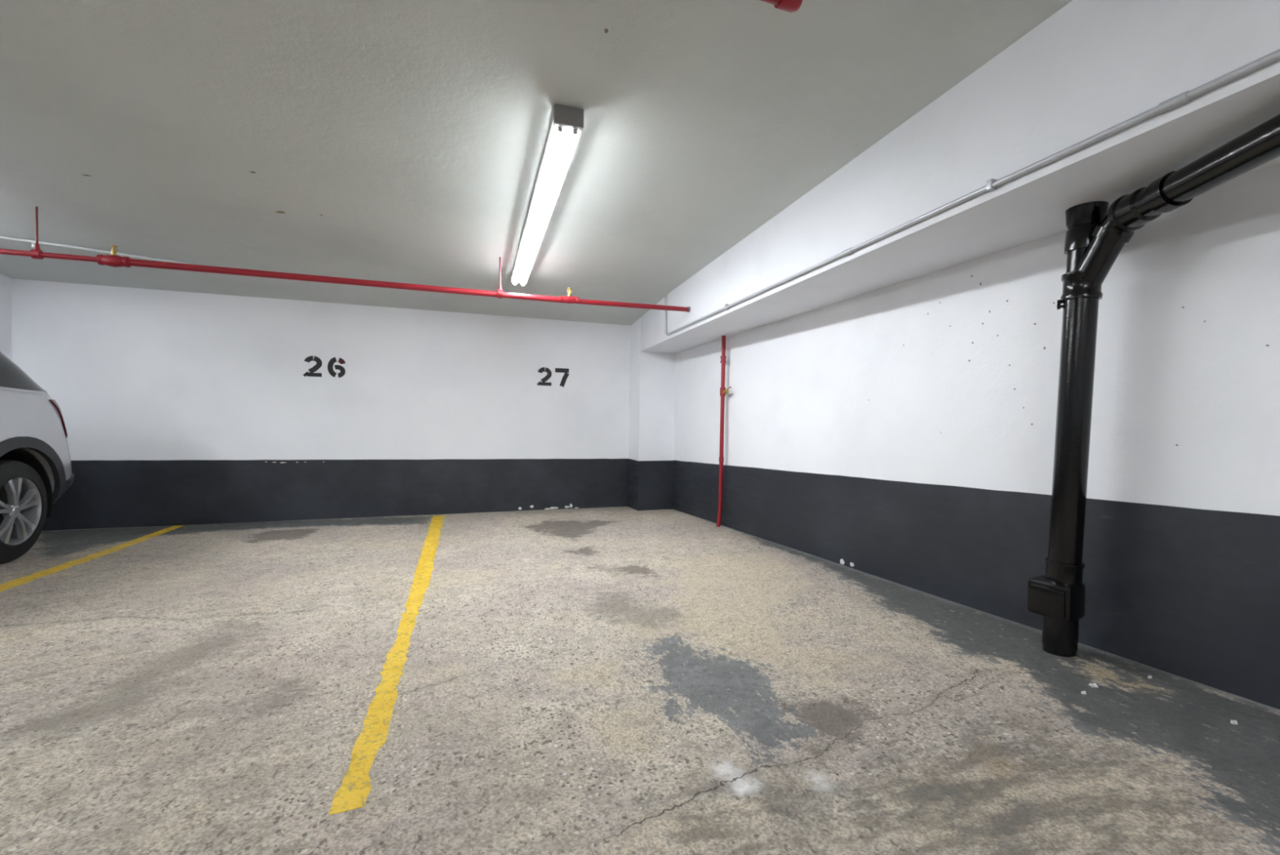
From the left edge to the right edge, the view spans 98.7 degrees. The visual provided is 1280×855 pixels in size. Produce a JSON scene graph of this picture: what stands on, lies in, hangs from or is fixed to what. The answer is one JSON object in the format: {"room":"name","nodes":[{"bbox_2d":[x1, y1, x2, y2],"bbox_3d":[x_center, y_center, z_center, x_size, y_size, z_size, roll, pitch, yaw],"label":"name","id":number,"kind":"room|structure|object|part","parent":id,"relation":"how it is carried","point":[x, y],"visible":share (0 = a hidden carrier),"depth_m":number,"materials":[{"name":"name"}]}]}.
{"room":"parking garage","nodes":[
{"label":"parking garage","id":0,"kind":"room"},
{"bbox_2d":[11,278,631,530],"bbox_3d":[-5.138,-0.317,5.840,12.450,3.400,0.255,1,0,-18],"label":"wall","id":1,"kind":"structure","parent":0,"point":[176,407],"depth_m":6.19,"materials":[{"name":"white paint"}]},
{"bbox_2d":[0,273,12,359],"bbox_3d":[-6.473,-0.184,4.976,0.873,3.100,0.651,1,0,-18],"label":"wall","id":2,"kind":"structure","parent":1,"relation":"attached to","point":[6,282],"depth_m":5.30,"materials":[{"name":"white paint"}]},
{"bbox_2d":[303,355,345,377],"bbox_3d":[-3.573,-0.685,6.230,0.427,0.240,0.004,1,0,-18],"label":"stencilled number","id":3,"kind":"object","parent":1,"relation":"attached to","point":[330,366],"visible":1,"depth_m":6.24,"materials":[{"name":"black paint"}]},
{"bbox_2d":[537,367,568,386],"bbox_3d":[-1.113,-0.644,7.052,0.416,0.244,0.004,1,0,-18],"label":"stencilled number","id":4,"kind":"object","parent":1,"relation":"attached to","point":[541,370],"visible":1,"depth_m":7.04,"materials":[{"name":"black paint"}]},
{"bbox_2d":[627,317,675,510],"bbox_3d":[0.189,-0.089,7.293,0.583,3.100,0.481,1,0,-18],"label":"pilaster","id":5,"kind":"object","parent":1,"relation":"attached to","point":[652,374],"visible":0.51,"depth_m":7.06,"materials":[{"name":"white paint"}]},
{"bbox_2d":[0,0,1072,325],"bbox_3d":[-3.094,-1.776,0.026,12.500,0.842,12.448,1,0,-18],"label":"ceiling","id":6,"kind":"structure","parent":0,"point":[402,141],"depth_m":2.86,"materials":[{"name":"paint"}]},
{"bbox_2d":[0,235,192,264],"bbox_3d":[-6.997,-1.545,3.582,6.878,0.082,0.245,1,0,-25],"label":"conduit","id":7,"kind":"object","parent":6,"relation":"attached to","point":[1,237],"visible":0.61,"depth_m":4.63,"materials":[{"name":"white metal"}]},
{"bbox_2d":[0,206,690,311],"bbox_3d":[-4.739,-1.380,3.726,11.136,0.388,0.090,1,0,-18],"label":"pipe","id":8,"kind":"object","parent":6,"relation":"hanging from","point":[113,260],"visible":0.99,"depth_m":4.39,"materials":[{"name":"red metal"}]},
{"bbox_3d":[-4.260,-1.406,3.886,0.018,0.323,0.013,1,0,-18],"label":"hanger rod","id":9,"kind":"part","parent":8,"relation":"part of","materials":[{"name":"metal"}]},
{"bbox_3d":[-1.245,-1.371,4.893,0.018,0.306,0.013,1,0,-18],"label":"hanger rod","id":10,"kind":"part","parent":8,"relation":"part of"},
{"bbox_2d":[511,103,583,285],"bbox_3d":[-0.767,-1.476,4.039,0.146,0.225,2.816,1,0,-17],"label":"ceiling light","id":11,"kind":"object","parent":6,"relation":"attached to","point":[566,125],"visible":1,"depth_m":3.27,"materials":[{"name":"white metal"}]},
{"bbox_2d":[759,0,802,13],"bbox_3d":[-3.988,-1.580,0.390,9.581,0.148,0.072,1,0,-18],"label":"pipe","id":12,"kind":"object","parent":6,"relation":"hanging from","point":[789,6],"visible":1,"depth_m":1.88,"materials":[{"name":"red metal"}]},
{"bbox_2d":[640,0,1279,353],"bbox_3d":[2.246,-1.435,1.594,1.058,1.075,11.630,1,0,-18],"label":"ceiling beam","id":13,"kind":"structure","parent":6,"relation":"attached to","point":[1091,67],"depth_m":2.32,"materials":[{"name":"paint"}]},
{"bbox_2d":[664,48,1279,335],"bbox_3d":[1.922,-1.177,1.004,0.034,0.459,10.693,1,0,-18],"label":"conduit","id":14,"kind":"object","parent":13,"relation":"attached to","point":[991,185],"visible":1,"depth_m":2.09,"materials":[{"name":"white metal"}]},
{"bbox_2d":[0,506,1279,854],"bbox_3d":[-3.288,0.994,-0.081,12.140,0.313,12.308,1,0,-18],"label":"floor","id":15,"kind":"structure","parent":0,"point":[620,680],"depth_m":1.97,"materials":[{"name":"concrete"}]},
{"bbox_2d":[0,351,74,563],"bbox_3d":[-5.197,0.108,2.503,2.256,1.953,4.647,0,0,-18],"label":"car","id":16,"kind":"object","parent":15,"relation":"on","point":[36,467],"visible":1,"depth_m":4.29,"materials":[{"name":"paint"}]},
{"bbox_3d":[-4.458,-0.278,3.307,0.069,0.039,2.421,1,0,-18],"label":"belt trim","id":17,"kind":"part","parent":16,"relation":"part of","materials":[{"name":"paint"}]},
{"bbox_2d":[48,399,66,437],"bbox_3d":[-4.950,-0.070,4.667,0.071,0.329,0.344,1,0,-32],"label":"tail light","id":18,"kind":"object","parent":16,"relation":"attached to","point":[58,428],"depth_m":4.59,"materials":[{"name":"red plastic"}]},
{"bbox_2d":[0,524,184,591],"bbox_3d":[-3.977,1.018,3.237,0.156,0.098,5.422,1,0,-18],"label":"parking line","id":19,"kind":"object","parent":15,"relation":"on","point":[12,583],"visible":1,"depth_m":4.17,"materials":[{"name":"yellow paint"}]},
{"bbox_2d":[328,515,444,814],"bbox_3d":[-1.580,1.030,3.986,0.166,0.098,5.328,1,0,-17],"label":"parking line","id":20,"kind":"object","parent":15,"relation":"on","point":[354,789],"visible":1,"depth_m":2.04,"materials":[{"name":"yellow paint"}]},
{"bbox_2d":[1088,682,1097,687],"bbox_3d":[1.792,1.016,2.173,0.028,0.014,0.025,1,0,9],"label":"flake","id":21,"kind":"object","parent":15,"relation":"on","point":[1095,684],"visible":1,"depth_m":2.17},
{"bbox_2d":[1027,114,1279,657],"bbox_3d":[1.889,0.030,1.017,0.269,2.049,3.180,1,0,2],"label":"drain pipe","id":22,"kind":"object","parent":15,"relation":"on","point":[1096,234],"visible":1,"depth_m":2.41,"materials":[{"name":"black metal"}]},
{"bbox_3d":[1.823,0.774,2.462,0.016,0.117,0.135,1,0,-30],"label":"cleanout plate","id":23,"kind":"part","parent":22,"relation":"part of","materials":[{"name":"black metal"}]},
{"bbox_2d":[1041,615,1079,652],"bbox_3d":[1.920,0.917,2.513,0.132,0.165,0.135,1,0,-18],"label":"pipe end","id":24,"kind":"object","parent":22,"relation":"attached to","point":[1058,635],"depth_m":2.46,"materials":[{"name":"black metal"}]},
{"bbox_3d":[1.987,-0.763,2.353,0.137,0.344,0.293,1,0,-7],"label":"wye arm","id":25,"kind":"part","parent":22,"relation":"part of"},
{"bbox_2d":[1230,720,1237,724],"bbox_3d":[2.051,1.015,1.898,0.019,0.013,0.012,1,0,21],"label":"flake","id":26,"kind":"object","parent":15,"relation":"on","point":[1234,722],"visible":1,"depth_m":1.90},
{"bbox_2d":[672,164,1279,709],"bbox_3d":[2.502,-0.170,1.914,0.257,3.400,12.062,1,0,-20],"label":"wall","id":27,"kind":"structure","parent":0,"point":[904,433],"depth_m":2.84,"materials":[{"name":"white paint"}]},
{"bbox_2d":[715,335,731,526],"bbox_3d":[0.902,0.035,5.734,0.101,2.052,0.247,1,0,-18],"label":"pipe","id":28,"kind":"object","parent":27,"relation":"attached to","point":[723,391],"visible":0.98,"depth_m":5.77,"materials":[{"name":"red metal"}]}
]}

